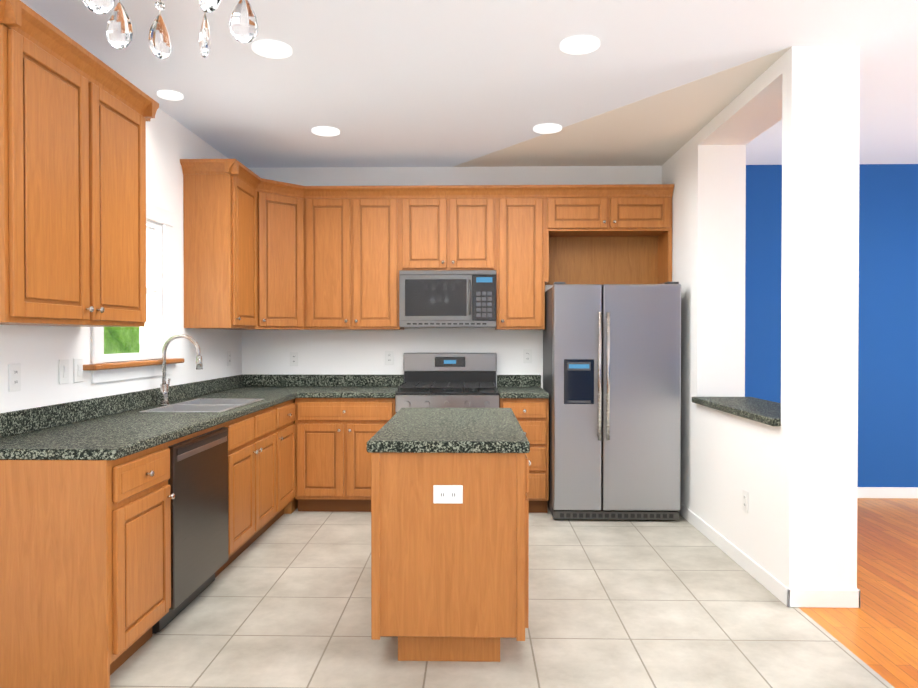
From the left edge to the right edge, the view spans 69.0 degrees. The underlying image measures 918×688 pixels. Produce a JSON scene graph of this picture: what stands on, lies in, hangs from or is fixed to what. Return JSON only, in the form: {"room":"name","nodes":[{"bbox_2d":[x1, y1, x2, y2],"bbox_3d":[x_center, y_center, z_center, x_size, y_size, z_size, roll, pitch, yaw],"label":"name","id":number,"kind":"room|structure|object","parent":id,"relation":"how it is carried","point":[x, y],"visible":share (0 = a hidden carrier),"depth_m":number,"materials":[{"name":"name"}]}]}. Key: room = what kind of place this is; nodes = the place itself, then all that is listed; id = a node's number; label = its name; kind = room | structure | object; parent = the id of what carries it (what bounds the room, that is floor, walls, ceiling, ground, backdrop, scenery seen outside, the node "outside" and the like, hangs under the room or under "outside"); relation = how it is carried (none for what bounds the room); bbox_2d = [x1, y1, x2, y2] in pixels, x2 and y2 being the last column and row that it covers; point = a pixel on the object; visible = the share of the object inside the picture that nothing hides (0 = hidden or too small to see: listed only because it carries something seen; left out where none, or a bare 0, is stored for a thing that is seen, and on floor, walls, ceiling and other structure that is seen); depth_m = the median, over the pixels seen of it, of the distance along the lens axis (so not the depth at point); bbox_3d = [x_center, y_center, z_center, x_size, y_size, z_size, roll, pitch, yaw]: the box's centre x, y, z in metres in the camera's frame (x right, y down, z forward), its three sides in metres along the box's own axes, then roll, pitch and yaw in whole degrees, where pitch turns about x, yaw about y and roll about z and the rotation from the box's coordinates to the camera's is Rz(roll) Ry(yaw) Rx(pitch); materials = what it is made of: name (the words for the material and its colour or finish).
{"room":"kitchen","nodes":[
{"label":"kitchen","id":0,"kind":"room"},
{"bbox_2d":[0,108,243,412],"bbox_3d":[-1.982,-0.068,2.024,0.150,2.750,7.140,0,1,1],"label":"wall","id":1,"kind":"structure","parent":0,"point":[38,349],"depth_m":4.14,"materials":[{"name":"white paint"}]},
{"bbox_2d":[8,363,20,391],"bbox_3d":[-1.883,0.142,2.834,0.009,0.118,0.072,0,1,1],"label":"electrical outlet","id":2,"kind":"object","parent":1,"relation":"attached to","point":[14,374],"visible":1,"depth_m":2.83,"materials":[{"name":"white plastic"}]},
{"bbox_2d":[59,359,68,383],"bbox_3d":[-1.874,0.130,3.174,0.012,0.118,0.072,0,1,1],"label":"outlet","id":3,"kind":"object","parent":1,"relation":"attached to","point":[63,371],"visible":1,"depth_m":3.17,"materials":[{"name":"white plastic"}]},
{"bbox_2d":[73,358,82,382],"bbox_3d":[-1.871,0.129,3.289,0.012,0.118,0.072,0,1,1],"label":"outlet","id":4,"kind":"object","parent":1,"relation":"attached to","point":[78,369],"visible":1,"depth_m":3.28,"materials":[{"name":"white plastic"}]},
{"bbox_2d":[0,0,158,326],"bbox_3d":[-1.702,-0.641,2.817,0.370,1.120,1.094,0,1,1],"label":"upper cabinet","id":5,"kind":"object","parent":1,"relation":"attached to","point":[75,116],"visible":1,"depth_m":2.65,"materials":[{"name":"brown wood"}]},
{"bbox_2d":[83,201,183,383],"bbox_3d":[-1.873,-0.322,3.844,0.144,1.040,1.030,0,1,1],"label":"window","id":6,"kind":"structure","parent":1,"relation":"in","point":[102,368],"depth_m":4.14,"materials":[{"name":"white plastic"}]},
{"bbox_2d":[180,159,263,329],"bbox_3d":[-1.654,-0.671,4.768,0.382,1.120,0.566,0,1,1],"label":"upper cabinet","id":7,"kind":"object","parent":1,"relation":"attached to","point":[262,254],"depth_m":4.49,"materials":[{"name":"brown wood"}]},
{"bbox_2d":[227,351,230,365],"bbox_3d":[-1.828,0.113,5.323,0.009,0.118,0.072,0,1,1],"label":"electrical outlet","id":8,"kind":"object","parent":1,"relation":"attached to","point":[228,358],"visible":1,"depth_m":5.31,"materials":[{"name":"white plastic"}]},
{"bbox_2d":[20,0,917,167],"bbox_3d":[2.292,-1.491,1.916,8.700,0.102,7.500,0,1,1],"label":"ceiling","id":9,"kind":"structure","parent":0,"point":[434,83],"depth_m":3.60,"materials":[{"name":"white paint"}]},
{"bbox_2d":[82,0,132,49],"label":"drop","id":10,"kind":"object","parent":9,"relation":"hanging from","point":[119,31],"depth_m":1.08,"materials":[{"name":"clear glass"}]},
{"bbox_2d":[148,0,171,58],"label":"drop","id":11,"kind":"object","parent":9,"relation":"hanging from","point":[159,38],"depth_m":1.16,"materials":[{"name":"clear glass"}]},
{"bbox_2d":[157,90,182,100],"bbox_3d":[-1.689,-1.456,3.910,0.144,0.012,0.144,0,1,1],"label":"recessed light","id":12,"kind":"object","parent":9,"relation":"in","point":[170,95],"visible":0.98,"depth_m":3.90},
{"bbox_2d":[199,0,220,57],"label":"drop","id":13,"kind":"object","parent":9,"relation":"hanging from","point":[208,6],"depth_m":1.15,"materials":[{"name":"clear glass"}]},
{"bbox_2d":[229,0,257,42],"label":"chandelier crystal","id":14,"kind":"object","parent":9,"relation":"hanging from","point":[243,24],"depth_m":1.08,"materials":[{"name":"clear glass"}]},
{"bbox_2d":[252,39,292,58],"bbox_3d":[-0.919,-1.450,3.287,0.194,0.012,0.194,0,1,1],"label":"recessed light","id":15,"kind":"object","parent":9,"relation":"in","point":[273,49],"visible":0.96,"depth_m":3.27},
{"bbox_2d":[311,126,339,136],"bbox_3d":[-0.916,-1.463,4.597,0.194,0.012,0.194,0,1,1],"label":"recessed light","id":16,"kind":"object","parent":9,"relation":"in","point":[328,131],"visible":0.98,"depth_m":4.58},
{"bbox_2d":[533,123,561,133],"bbox_3d":[0.601,-1.462,4.536,0.194,0.012,0.194,0,1,1],"label":"recessed light","id":17,"kind":"object","parent":9,"relation":"in","point":[547,128],"visible":1,"depth_m":4.51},
{"bbox_2d":[560,35,599,54],"bbox_3d":[0.586,-1.449,3.238,0.194,0.012,0.194,0,1,1],"label":"recessed light","id":18,"kind":"object","parent":9,"relation":"in","point":[579,44],"visible":1,"depth_m":3.22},
{"bbox_2d":[110,507,894,687],"bbox_3d":[-0.209,1.357,2.000,3.696,0.100,7.500,0,1,1],"label":"floor","id":19,"kind":"structure","parent":0,"point":[283,601],"depth_m":3.07,"materials":[{"name":"beige tile"}]},
{"bbox_2d":[0,439,175,687],"bbox_3d":[-1.581,0.862,2.716,0.618,0.876,0.500,0,1,1],"label":"base cabinet","id":20,"kind":"object","parent":19,"relation":"on","point":[85,573],"depth_m":2.47,"materials":[{"name":"brown wood"}]},
{"bbox_2d":[152,427,228,633],"bbox_3d":[-1.550,0.873,3.301,0.597,0.843,0.660,0,1,1],"label":"dishwasher","id":21,"kind":"object","parent":19,"relation":"on","point":[198,481],"visible":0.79,"depth_m":3.22,"materials":[{"name":"grey metal"}]},
{"bbox_2d":[184,398,303,536],"bbox_3d":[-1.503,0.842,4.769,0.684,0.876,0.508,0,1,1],"label":"base cabinet","id":22,"kind":"object","parent":19,"relation":"on","point":[266,446],"depth_m":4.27,"materials":[{"name":"brown wood"}]},
{"bbox_2d":[0,375,303,459],"bbox_3d":[-1.531,0.342,4.038,0.660,0.140,3.158,0,1,1],"label":"countertop","id":23,"kind":"structure","parent":22,"relation":"on","point":[115,427],"depth_m":3.16,"materials":[{"name":"green stone"}]},
{"bbox_2d":[159,334,202,405],"bbox_3d":[-1.673,0.155,4.033,0.263,0.431,0.086,0,1,1],"label":"faucet","id":24,"kind":"object","parent":23,"relation":"on","point":[164,388],"visible":1,"depth_m":4.01,"materials":[{"name":"silver metal"}]},
{"bbox_2d":[139,399,263,412],"bbox_3d":[-1.523,0.453,4.050,0.450,0.174,0.780,0,1,1],"label":"sink","id":25,"kind":"object","parent":23,"relation":"in","point":[210,405],"visible":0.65,"depth_m":4.04,"materials":[{"name":"silver metal"}]},
{"bbox_2d":[232,374,287,377],"bbox_3d":[-1.488,0.329,5.297,0.390,0.140,0.638,0,1,1],"label":"countertop","id":26,"kind":"structure","parent":22,"relation":"on","point":[243,375],"depth_m":5.60,"materials":[{"name":"stone"}]},
{"bbox_2d":[304,398,395,511],"bbox_3d":[-0.852,0.837,5.270,0.768,0.876,0.674,0,1,1],"label":"base cabinet","id":27,"kind":"object","parent":19,"relation":"on","point":[337,431],"depth_m":4.99,"materials":[{"name":"brown wood"}]},
{"bbox_2d":[300,375,403,397],"bbox_3d":[-0.820,0.329,5.285,0.706,0.140,0.633,0,1,1],"label":"countertop","id":28,"kind":"structure","parent":27,"relation":"on","point":[315,386],"depth_m":5.58,"materials":[{"name":"green stone"}]},
{"bbox_2d":[395,353,498,412],"bbox_3d":[-0.080,0.675,5.215,0.765,1.200,0.712,0,1,1],"label":"range","id":29,"kind":"object","parent":19,"relation":"on","point":[449,380],"visible":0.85,"depth_m":5.49,"materials":[{"name":"silver metal"}]},
{"bbox_2d":[368,414,530,661],"bbox_3d":[-0.005,0.857,3.242,0.656,0.875,1.217,0,1,1],"label":"kitchen island","id":30,"kind":"object","parent":19,"relation":"on","point":[449,537],"depth_m":2.64,"materials":[{"name":"brown wood"}]},
{"bbox_2d":[366,408,529,455],"bbox_3d":[-0.029,0.397,3.241,0.640,0.045,1.260,0,1,1],"label":"island countertop","id":31,"kind":"structure","parent":30,"relation":"on","point":[464,431],"depth_m":2.83,"materials":[{"name":"green stone"}]},
{"bbox_2d":[499,397,548,512],"bbox_3d":[0.492,0.837,5.267,0.365,0.876,0.620,0,1,1],"label":"base cabinet","id":32,"kind":"object","parent":19,"relation":"on","point":[532,414],"depth_m":4.96,"materials":[{"name":"brown wood"}]},
{"bbox_2d":[497,375,548,397],"bbox_3d":[0.492,0.329,5.256,0.365,0.140,0.633,0,1,1],"label":"countertop","id":33,"kind":"structure","parent":32,"relation":"on","point":[518,386],"depth_m":5.53,"materials":[{"name":"green stone"}]},
{"bbox_2d":[543,282,680,519],"bbox_3d":[1.139,0.412,5.125,0.910,1.726,0.833,0,1,1],"label":"fridge","id":34,"kind":"object","parent":19,"relation":"on","point":[612,370],"visible":0.96,"depth_m":4.78,"materials":[{"name":"grey metal"}]},
{"bbox_2d":[244,164,917,486],"bbox_3d":[2.372,-0.104,5.604,8.700,2.750,0.150,0,1,1],"label":"wall","id":35,"kind":"structure","parent":0,"point":[890,190],"depth_m":5.54,"materials":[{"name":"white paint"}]},
{"bbox_2d":[264,179,303,329],"bbox_3d":[-1.529,-0.676,5.303,0.608,1.120,0.608,0,1,1],"label":"upper cabinet","id":36,"kind":"object","parent":35,"relation":"attached to","point":[283,202],"depth_m":5.14,"materials":[{"name":"brown wood"}]},
{"bbox_2d":[290,352,297,365],"bbox_3d":[-1.384,0.126,5.607,0.072,0.118,0.009,0,1,1],"label":"electrical outlet","id":37,"kind":"object","parent":35,"relation":"attached to","point":[293,358],"visible":1,"depth_m":5.61,"materials":[{"name":"white plastic"}]},
{"bbox_2d":[304,186,359,329],"bbox_3d":[-1.024,-0.677,5.405,0.498,1.120,0.382,0,1,1],"label":"upper cabinet","id":38,"kind":"object","parent":35,"relation":"attached to","point":[331,213],"depth_m":5.26,"materials":[{"name":"brown wood"}]},
{"bbox_2d":[360,186,411,329],"bbox_3d":[-0.648,-0.678,5.418,0.524,1.120,0.338,0,1,1],"label":"upper cabinet","id":39,"kind":"object","parent":35,"relation":"attached to","point":[385,211],"depth_m":5.25,"materials":[{"name":"brown wood"}]},
{"bbox_2d":[385,351,393,364],"bbox_3d":[-0.583,0.116,5.590,0.072,0.118,0.009,0,1,1],"label":"electrical outlet","id":40,"kind":"object","parent":35,"relation":"attached to","point":[389,357],"visible":1,"depth_m":5.59,"materials":[{"name":"white plastic"}]},
{"bbox_2d":[412,185,459,269],"bbox_3d":[-0.238,-0.907,5.407,0.448,0.660,0.338,0,1,1],"label":"upper cabinet","id":41,"kind":"object","parent":35,"relation":"attached to","point":[435,208],"depth_m":5.24,"materials":[{"name":"brown wood"}]},
{"bbox_2d":[399,270,495,327],"bbox_3d":[-0.084,-0.354,5.355,0.752,0.439,0.447,0,1,1],"label":"microwave","id":42,"kind":"object","parent":41,"relation":"attached to","point":[447,298],"visible":1,"depth_m":5.17,"materials":[{"name":"silver metal"}]},
{"bbox_2d":[460,185,499,270],"bbox_3d":[0.073,-0.907,5.400,0.448,0.660,0.338,0,1,1],"label":"upper cabinet","id":43,"kind":"object","parent":35,"relation":"attached to","point":[479,204],"depth_m":5.23,"materials":[{"name":"brown wood"}]},
{"bbox_2d":[495,185,547,329],"bbox_3d":[0.487,-0.677,5.394,0.380,1.120,0.338,0,1,1],"label":"upper cabinet","id":44,"kind":"object","parent":35,"relation":"attached to","point":[522,277],"depth_m":5.23,"materials":[{"name":"brown wood"}]},
{"bbox_2d":[523,349,531,362],"bbox_3d":[0.571,0.101,5.564,0.072,0.118,0.009,0,1,1],"label":"electrical outlet","id":45,"kind":"object","parent":35,"relation":"attached to","point":[527,355],"visible":1,"depth_m":5.56,"materials":[{"name":"white plastic"}]},
{"bbox_2d":[548,184,619,238],"bbox_3d":[0.959,-1.062,5.380,0.563,0.350,0.338,0,1,1],"label":"upper cabinet","id":46,"kind":"object","parent":35,"relation":"attached to","point":[574,211],"depth_m":5.21,"materials":[{"name":"brown wood"}]},
{"bbox_2d":[612,184,673,238],"bbox_3d":[1.386,-1.062,5.370,0.563,0.350,0.338,0,1,1],"label":"upper cabinet","id":47,"kind":"object","parent":35,"relation":"attached to","point":[645,209],"depth_m":5.20,"materials":[{"name":"brown wood"}]},
{"bbox_2d":[857,487,917,497],"bbox_3d":[4.272,1.227,5.494,4.535,0.090,0.015,0,1,1],"label":"baseboard","id":48,"kind":"structure","parent":35,"relation":"attached to","point":[862,492],"depth_m":5.51,"materials":[{"name":"white wood"}]},
{"bbox_2d":[660,46,863,588],"bbox_3d":[1.816,-0.092,4.393,0.328,2.750,2.236,0,1,1],"label":"wall","id":49,"kind":"structure","parent":0,"point":[794,274],"depth_m":3.48,"materials":[{"name":"white paint"}]},
{"bbox_2d":[678,502,793,606],"bbox_3d":[1.646,1.238,4.420,0.012,0.090,2.278,0,1,1],"label":"baseboard","id":50,"kind":"structure","parent":49,"relation":"attached to","point":[784,594],"depth_m":3.84,"materials":[{"name":"white wood"}]},
{"bbox_2d":[692,397,780,425],"bbox_3d":[1.808,0.391,4.013,0.408,0.039,1.262,0,1,1],"label":"countertop","id":51,"kind":"structure","parent":49,"relation":"on","point":[767,412],"depth_m":3.98,"materials":[{"name":"green stone"}]},
{"bbox_2d":[742,490,747,512],"bbox_3d":[1.633,0.896,3.812,0.009,0.118,0.072,0,1,1],"label":"electrical outlet","id":52,"kind":"object","parent":49,"relation":"attached to","point":[744,500],"visible":1,"depth_m":3.80,"materials":[{"name":"white plastic"}]},
{"bbox_2d":[793,589,855,607],"bbox_3d":[1.781,1.249,3.283,0.300,0.090,0.012,0,1,1],"label":"baseboard","id":53,"kind":"structure","parent":49,"relation":"attached to","point":[817,598],"depth_m":3.28,"materials":[{"name":"white wood"}]},
{"bbox_2d":[856,588,859,607],"bbox_3d":[1.987,1.238,4.397,0.012,0.090,2.248,0,1,1],"label":"baseboard","id":54,"kind":"structure","parent":49,"relation":"attached to","point":[857,590],"depth_m":3.27,"materials":[{"name":"white wood"}]},
{"bbox_2d":[798,498,917,687],"bbox_3d":[4.140,1.358,1.905,5.004,0.100,7.500,0,1,1],"label":"floor","id":55,"kind":"structure","parent":0,"point":[877,631],"depth_m":3.38,"materials":[{"name":"brown wood"}]},
{"label":"outside","id":56,"kind":"structure","parent":0,"visible":0},
{"bbox_2d":[104,327,139,353],"bbox_3d":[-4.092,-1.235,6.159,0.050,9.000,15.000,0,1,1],"label":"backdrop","id":57,"kind":"structure","parent":56,"point":[112,331],"depth_m":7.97,"materials":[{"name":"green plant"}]}
]}

